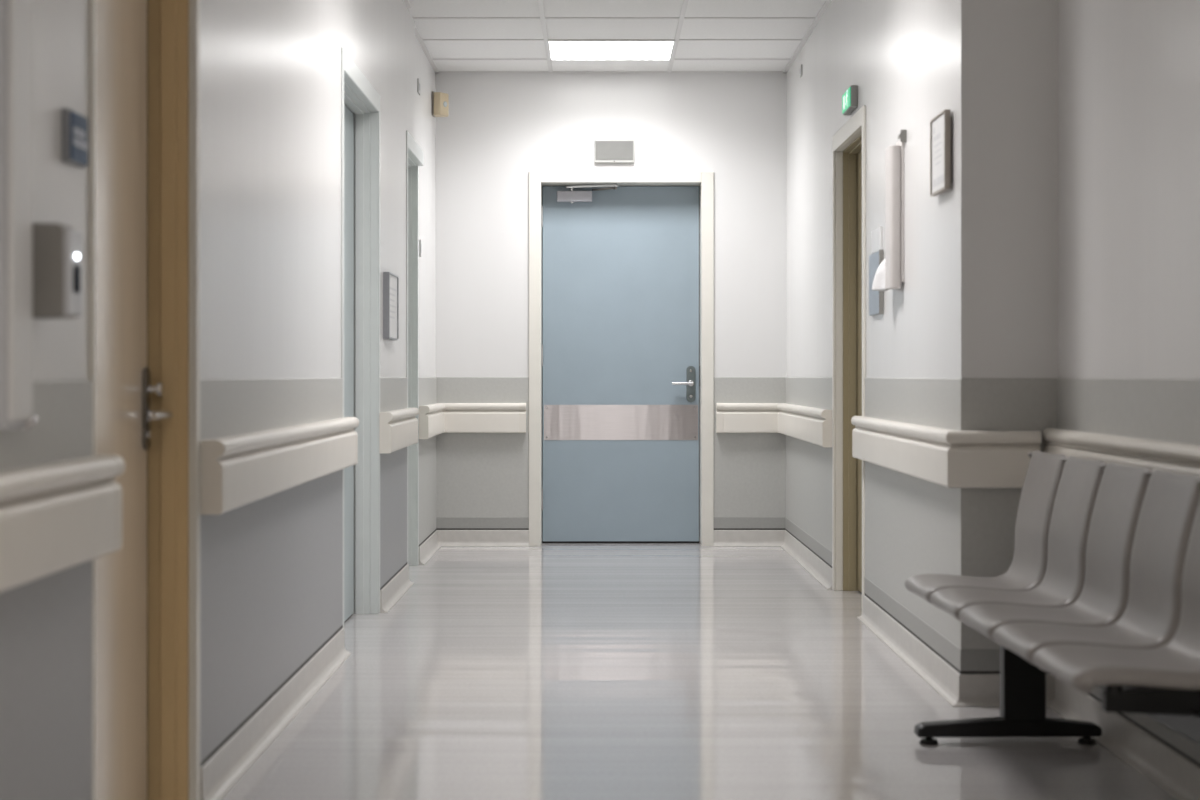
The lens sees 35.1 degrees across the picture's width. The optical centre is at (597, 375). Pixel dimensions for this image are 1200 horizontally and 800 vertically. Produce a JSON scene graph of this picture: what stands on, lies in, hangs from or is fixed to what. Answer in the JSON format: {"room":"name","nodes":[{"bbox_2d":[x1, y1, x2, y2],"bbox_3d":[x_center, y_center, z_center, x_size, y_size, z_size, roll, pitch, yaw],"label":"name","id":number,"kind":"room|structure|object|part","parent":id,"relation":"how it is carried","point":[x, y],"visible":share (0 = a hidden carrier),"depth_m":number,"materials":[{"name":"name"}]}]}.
{"room":"hospital interior","nodes":[
{"label":"hospital interior","id":0,"kind":"room"},
{"bbox_2d":[0,0,435,799],"bbox_3d":[-1.058,-0.395,4.240,0.275,2.789,14.480,0,0,0],"label":"wall","id":1,"kind":"structure","parent":0,"point":[271,567],"depth_m":5.09,"materials":[{"name":"paint"}]},
{"bbox_2d":[0,0,37,431],"bbox_3d":[-0.905,-0.316,2.958,0.041,0.808,0.127,0,0,0],"label":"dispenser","id":2,"kind":"object","parent":1,"relation":"attached to","point":[16,16],"visible":1,"depth_m":2.92,"materials":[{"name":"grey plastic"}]},
{"bbox_2d":[33,223,81,318],"bbox_3d":[-0.888,-0.171,3.114,0.074,0.154,0.093,0,0,0],"label":"soap dispenser","id":3,"kind":"object","parent":1,"relation":"attached to","point":[57,248],"visible":0.94,"depth_m":3.07,"materials":[{"name":"grey plastic"}]},
{"bbox_2d":[0,455,124,591],"bbox_3d":[-0.891,0.231,0.245,0.056,0.175,6.450,0,0,0],"label":"handrail","id":4,"kind":"object","parent":1,"relation":"attached to","point":[55,517],"visible":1,"depth_m":3.06,"materials":[{"name":"beige plastic"}]},
{"bbox_2d":[62,108,87,167],"bbox_3d":[-0.916,-0.416,3.330,0.018,0.092,0.110,0,0,0],"label":"door sign","id":5,"kind":"object","parent":1,"relation":"attached to","point":[74,124],"visible":1,"depth_m":3.30,"materials":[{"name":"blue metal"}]},
{"bbox_2d":[88,0,199,799],"bbox_3d":[-1.022,-0.092,3.917,0.207,2.185,0.945,0,0,0],"label":"door","id":6,"kind":"structure","parent":1,"relation":"in","point":[144,55],"depth_m":4.29,"materials":[{"name":"beige paint"}]},
{"bbox_3d":[-1.019,0.073,4.288,0.008,0.187,0.045,0,0,0],"label":"handle","id":7,"kind":"part","parent":6,"relation":"part of","materials":[{"name":"silver metal"}]},
{"bbox_3d":[-0.990,0.088,4.237,0.058,0.036,0.138,0,0,0],"label":"lever","id":8,"kind":"part","parent":6,"relation":"part of","materials":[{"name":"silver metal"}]},
{"bbox_3d":[-1.031,-0.070,3.910,0.188,2.140,0.930,0,0,0],"label":"frame","id":9,"kind":"part","parent":6,"relation":"part of","materials":[{"name":"paint"}]},
{"bbox_3d":[-0.922,0.563,3.083,0.005,0.666,12.165,0,0,0],"label":"panel","id":10,"kind":"part","parent":1,"relation":"part of","materials":[{"name":"grey paint"}]},
{"bbox_2d":[200,417,358,514],"bbox_3d":[-0.891,0.234,5.632,0.056,0.173,2.476,0,0,0],"label":"handrail","id":11,"kind":"object","parent":1,"relation":"attached to","point":[236,471],"visible":1,"depth_m":5.04,"materials":[{"name":"beige plastic"}]},
{"bbox_2d":[200,528,440,799],"bbox_3d":[-0.922,0.948,4.090,0.066,0.104,14.180,0,0,0],"label":"baseboard","id":12,"kind":"structure","parent":1,"relation":"attached to","point":[226,764],"depth_m":5.46,"materials":[{"name":"beige plastic"}]},
{"bbox_2d":[341,47,379,626],"bbox_3d":[-1.022,-0.092,7.438,0.205,2.185,1.185,0,0,0],"label":"door","id":13,"kind":"structure","parent":1,"relation":"in","point":[360,102],"depth_m":7.97,"materials":[{"name":"grey paint"}]},
{"bbox_3d":[-1.042,-0.070,7.438,0.167,2.140,1.155,0,0,0],"label":"frame","id":14,"kind":"part","parent":13,"relation":"part of","materials":[{"name":"grey paint"}]},
{"bbox_2d":[383,272,398,339],"bbox_3d":[-0.911,-0.304,8.360,0.028,0.288,0.380,0,0,0],"label":"picture frame","id":15,"kind":"object","parent":1,"relation":"attached to","point":[390,280],"visible":1,"depth_m":8.27,"materials":[{"name":"grey metal"}]},
{"bbox_2d":[390,287,395,318],"bbox_3d":[-0.903,-0.320,8.360,0.001,0.133,0.260,0,0,0],"label":"print","id":16,"kind":"object","parent":15,"relation":"attached to","point":[392,289],"depth_m":8.37},
{"bbox_2d":[379,407,418,452],"bbox_3d":[-0.891,0.239,8.580,0.056,0.174,1.180,0,0,0],"label":"handrail","id":17,"kind":"object","parent":1,"relation":"attached to","point":[398,429],"visible":1,"depth_m":8.26,"materials":[{"name":"white plastic"}]},
{"bbox_3d":[-0.894,0.262,8.580,0.050,0.126,1.100,0,0,0],"label":"bumper panel","id":18,"kind":"part","parent":17,"relation":"part of","materials":[{"name":"white plastic"}]},
{"bbox_2d":[406,130,423,565],"bbox_3d":[-1.022,-0.092,9.615,0.205,2.185,0.900,0,0,0],"label":"door","id":19,"kind":"structure","parent":1,"relation":"in","point":[414,153],"depth_m":10.02,"materials":[{"name":"grey paint"}]},
{"bbox_3d":[-1.042,-0.070,9.615,0.167,2.140,0.870,0,0,0],"label":"frame","id":20,"kind":"part","parent":19,"relation":"part of","materials":[{"name":"grey paint"}]},
{"bbox_2d":[417,78,419,94],"bbox_3d":[-0.951,-1.538,10.105,0.008,0.075,0.110,0,0,0],"label":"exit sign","id":21,"kind":"object","parent":1,"relation":"attached to","point":[418,80],"visible":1,"depth_m":10.05,"materials":[{"name":"grey plastic"}]},
{"bbox_2d":[420,240,421,256],"bbox_3d":[-0.951,-0.685,10.195,0.008,0.090,0.060,0,0,0],"label":"wall switch","id":22,"kind":"object","parent":1,"relation":"attached to","point":[420,240],"visible":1,"depth_m":10.19,"materials":[{"name":"grey plastic"}]},
{"bbox_2d":[432,91,448,116],"bbox_3d":[-0.908,-1.566,10.945,0.093,0.138,0.109,0,0,0],"label":"sensor","id":23,"kind":"object","parent":1,"relation":"attached to","point":[440,101],"visible":1,"depth_m":10.91,"materials":[{"name":"beige plastic"}]},
{"bbox_2d":[419,403,525,438],"bbox_3d":[-0.686,0.246,10.622,0.528,0.177,1.106,0,0,0],"label":"handrail","id":24,"kind":"object","parent":1,"relation":"attached to","point":[438,418],"visible":1,"depth_m":11.12,"materials":[{"name":"white plastic"}]},
{"bbox_3d":[-0.706,0.270,10.642,0.488,0.129,1.066,0,0,0],"label":"bumper panel","id":25,"kind":"part","parent":24,"relation":"part of","materials":[{"name":"white plastic"}]},
{"bbox_2d":[436,73,785,527],"bbox_3d":[0.076,-0.395,11.327,2.063,2.789,0.306,0,0,0],"label":"wall","id":26,"kind":"structure","parent":0,"point":[498,129],"depth_m":11.18,"materials":[{"name":"paint"}]},
{"bbox_2d":[437,528,784,545],"bbox_3d":[0.076,0.948,11.162,2.063,0.104,0.036,0,0,0],"label":"baseboard","id":27,"kind":"structure","parent":26,"relation":"attached to","point":[446,536],"depth_m":11.17,"materials":[{"name":"beige plastic"}]},
{"bbox_2d":[595,140,633,162],"bbox_3d":[0.096,-1.320,11.164,0.232,0.134,0.032,0,0,0],"label":"wall sign","id":28,"kind":"object","parent":26,"relation":"attached to","point":[606,151],"visible":1,"depth_m":11.15,"materials":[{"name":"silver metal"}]},
{"bbox_2d":[529,172,713,545],"bbox_3d":[0.137,-0.101,11.313,1.087,2.202,0.294,0,0,0],"label":"door","id":29,"kind":"structure","parent":26,"relation":"in","point":[626,354],"depth_m":11.35,"materials":[{"name":"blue paint"}]},
{"bbox_3d":[-0.035,-1.125,11.271,0.318,0.014,0.032,0,0,16],"label":"arm","id":30,"kind":"part","parent":29,"relation":"part of","materials":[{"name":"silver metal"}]},
{"bbox_3d":[0.039,-1.119,11.276,0.180,0.034,0.023,0,0,39],"label":"link arm","id":31,"kind":"part","parent":29,"relation":"part of","materials":[{"name":"silver metal"}]},
{"bbox_3d":[0.138,0.278,11.349,0.921,0.211,0.002,0,0,0],"label":"protection plate","id":32,"kind":"part","parent":29,"relation":"part of","materials":[{"name":"metal"}]},
{"bbox_3d":[0.506,0.044,11.317,0.133,0.036,0.058,0,0,0],"label":"lever","id":33,"kind":"part","parent":29,"relation":"part of","materials":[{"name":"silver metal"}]},
{"bbox_3d":[0.555,0.048,11.346,0.054,0.217,0.008,0,0,0],"label":"handle","id":34,"kind":"part","parent":29,"relation":"part of","materials":[{"name":"silver metal"}]},
{"bbox_2d":[403,0,830,72],"bbox_3d":[0.237,-1.845,4.240,3.125,0.127,14.880,0,0,0],"label":"ceiling","id":35,"kind":"structure","parent":0,"point":[455,36],"depth_m":9.84,"materials":[{"name":"tile"}]},
{"bbox_2d":[546,41,676,59],"bbox_3d":[0.070,-1.810,10.412,0.695,0.058,0.615,0,0,0],"label":"ceiling light","id":36,"kind":"object","parent":35,"relation":"attached to","point":[557,50],"visible":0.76,"depth_m":10.43,"materials":[{"name":"white plastic"}]},
{"bbox_2d":[222,539,1175,799],"bbox_3d":[0.237,1.050,4.240,3.125,0.100,14.880,0,0,0],"label":"floor","id":37,"kind":"structure","parent":0,"point":[547,671],"depth_m":5.86,"materials":[{"name":"plastic"}]},
{"bbox_2d":[905,451,1199,744],"bbox_3d":[1.118,0.607,4.480,0.505,0.786,2.240,0,0,0],"label":"bench","id":38,"kind":"object","parent":37,"relation":"on","point":[1100,588],"visible":1,"depth_m":4.51,"materials":[{"name":"grey plastic"}]},
{"bbox_3d":[1.087,0.420,5.318,0.406,0.412,0.376,0,0,-2],"label":"seat","id":39,"kind":"part","parent":38,"relation":"part of","materials":[{"name":"grey plastic"}]},
{"bbox_3d":[1.097,0.420,4.958,0.406,0.412,0.376,0,0,-2],"label":"seat","id":40,"kind":"part","parent":38,"relation":"part of","materials":[{"name":"grey plastic"}]},
{"bbox_3d":[1.158,0.823,5.180,0.116,0.245,0.050,0,0,-2],"label":"leg","id":41,"kind":"part","parent":38,"relation":"part of","materials":[{"name":"black metal"}]},
{"bbox_3d":[1.107,0.420,4.599,0.406,0.412,0.376,0,0,-2],"label":"seat","id":42,"kind":"part","parent":38,"relation":"part of","materials":[{"name":"grey plastic"}]},
{"bbox_3d":[1.117,0.420,4.239,0.406,0.412,0.376,0,0,-2],"label":"seat","id":43,"kind":"part","parent":38,"relation":"part of","materials":[{"name":"grey plastic"}]},
{"bbox_3d":[1.126,0.420,3.879,0.406,0.412,0.376,0,0,-2],"label":"seat","id":44,"kind":"part","parent":38,"relation":"part of","materials":[{"name":"grey plastic"}]},
{"bbox_2d":[785,0,1199,762],"bbox_3d":[1.371,-0.395,4.240,0.538,2.789,14.480,0,0,0],"label":"wall","id":45,"kind":"structure","parent":0,"point":[1084,115],"depth_m":5.78,"materials":[{"name":"paint"}]},
{"bbox_2d":[716,403,831,446],"bbox_3d":[0.899,0.246,10.037,0.408,0.177,2.276,0,0,0],"label":"handrail","id":46,"kind":"object","parent":45,"relation":"attached to","point":[812,425],"visible":1,"depth_m":11.09,"materials":[{"name":"white plastic"}]},
{"bbox_3d":[0.919,0.270,10.057,0.368,0.129,2.236,0,0,0],"label":"bumper panel","id":47,"kind":"part","parent":46,"relation":"part of","materials":[{"name":"white plastic"}]},
{"bbox_2d":[832,105,865,612],"bbox_3d":[1.202,-0.060,8.375,0.212,2.120,1.040,0,0,0],"label":"door","id":48,"kind":"structure","parent":45,"relation":"in","point":[849,143],"depth_m":8.85,"materials":[{"name":"beige paint"}]},
{"bbox_3d":[1.224,-0.037,8.375,0.167,2.075,1.010,0,0,0],"label":"frame","id":49,"kind":"part","parent":48,"relation":"part of","materials":[{"name":"beige paint"}]},
{"bbox_2d":[842,85,857,114],"bbox_3d":[1.091,-1.194,8.235,0.034,0.092,0.270,0,0,0],"label":"exit sign","id":50,"kind":"object","parent":45,"relation":"attached to","point":[850,97],"visible":1,"depth_m":8.12,"materials":[{"name":"green plastic"}]},
{"bbox_2d":[869,226,883,315],"bbox_3d":[1.099,-0.411,7.513,0.018,0.343,0.295,0,0,0],"label":"door sign","id":51,"kind":"object","parent":45,"relation":"attached to","point":[876,298],"visible":0.94,"depth_m":7.49,"materials":[{"name":"white plastic"}]},
{"bbox_3d":[1.098,-0.365,7.369,0.016,0.250,0.007,0,0,0],"label":"trim","id":52,"kind":"part","parent":51,"relation":"part of","materials":[{"name":"grey plastic"}]},
{"bbox_2d":[872,130,906,290],"bbox_3d":[1.063,-0.602,6.982,0.090,0.567,0.324,0,0,0],"label":"dispenser","id":53,"kind":"object","parent":45,"relation":"attached to","point":[889,275],"visible":1,"depth_m":6.87,"materials":[{"name":"white plastic"}]},
{"bbox_2d":[930,109,951,195],"bbox_3d":[1.095,-0.709,6.060,0.026,0.247,0.260,0,0,0],"label":"picture frame","id":54,"kind":"object","parent":45,"relation":"attached to","point":[941,124],"visible":1,"depth_m":6.02,"materials":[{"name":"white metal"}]},
{"bbox_2d":[933,128,943,187],"bbox_3d":[1.087,-0.706,6.060,0.001,0.192,0.200,0,0,0],"label":"print","id":55,"kind":"object","parent":54,"relation":"attached to","point":[938,133],"depth_m":6.07},
{"bbox_2d":[851,416,1040,487],"bbox_3d":[1.191,0.252,6.789,0.289,0.174,2.140,0,0,0],"label":"handrail","id":56,"kind":"object","parent":45,"relation":"attached to","point":[948,458],"visible":0.98,"depth_m":5.74,"materials":[{"name":"white plastic"}]},
{"bbox_2d":[960,0,967,377],"bbox_3d":[1.115,-0.887,5.787,0.022,1.784,0.022,0,0,0],"label":"trim","id":57,"kind":"structure","parent":45,"relation":"attached to","point":[963,3],"depth_m":5.78,"materials":[{"name":"paint"}]},
{"bbox_2d":[781,529,1199,799],"bbox_3d":[1.236,0.948,4.090,0.328,0.104,14.180,0,0,0],"label":"baseboard","id":58,"kind":"structure","parent":45,"relation":"attached to","point":[1169,768],"depth_m":5.76,"materials":[{"name":"beige plastic"}]},
{"bbox_2d":[1042,428,1199,474],"bbox_3d":[1.371,0.247,1.394,0.046,0.179,8.748,0,0,0],"label":"handrail","id":59,"kind":"object","parent":45,"relation":"attached to","point":[1182,458],"visible":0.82,"depth_m":4.88,"materials":[{"name":"white plastic"}]},
{"bbox_3d":[1.375,0.271,1.374,0.040,0.131,8.708,0,0,0],"label":"bumper panel","id":60,"kind":"part","parent":59,"relation":"part of","materials":[{"name":"beige plastic"}]}
]}

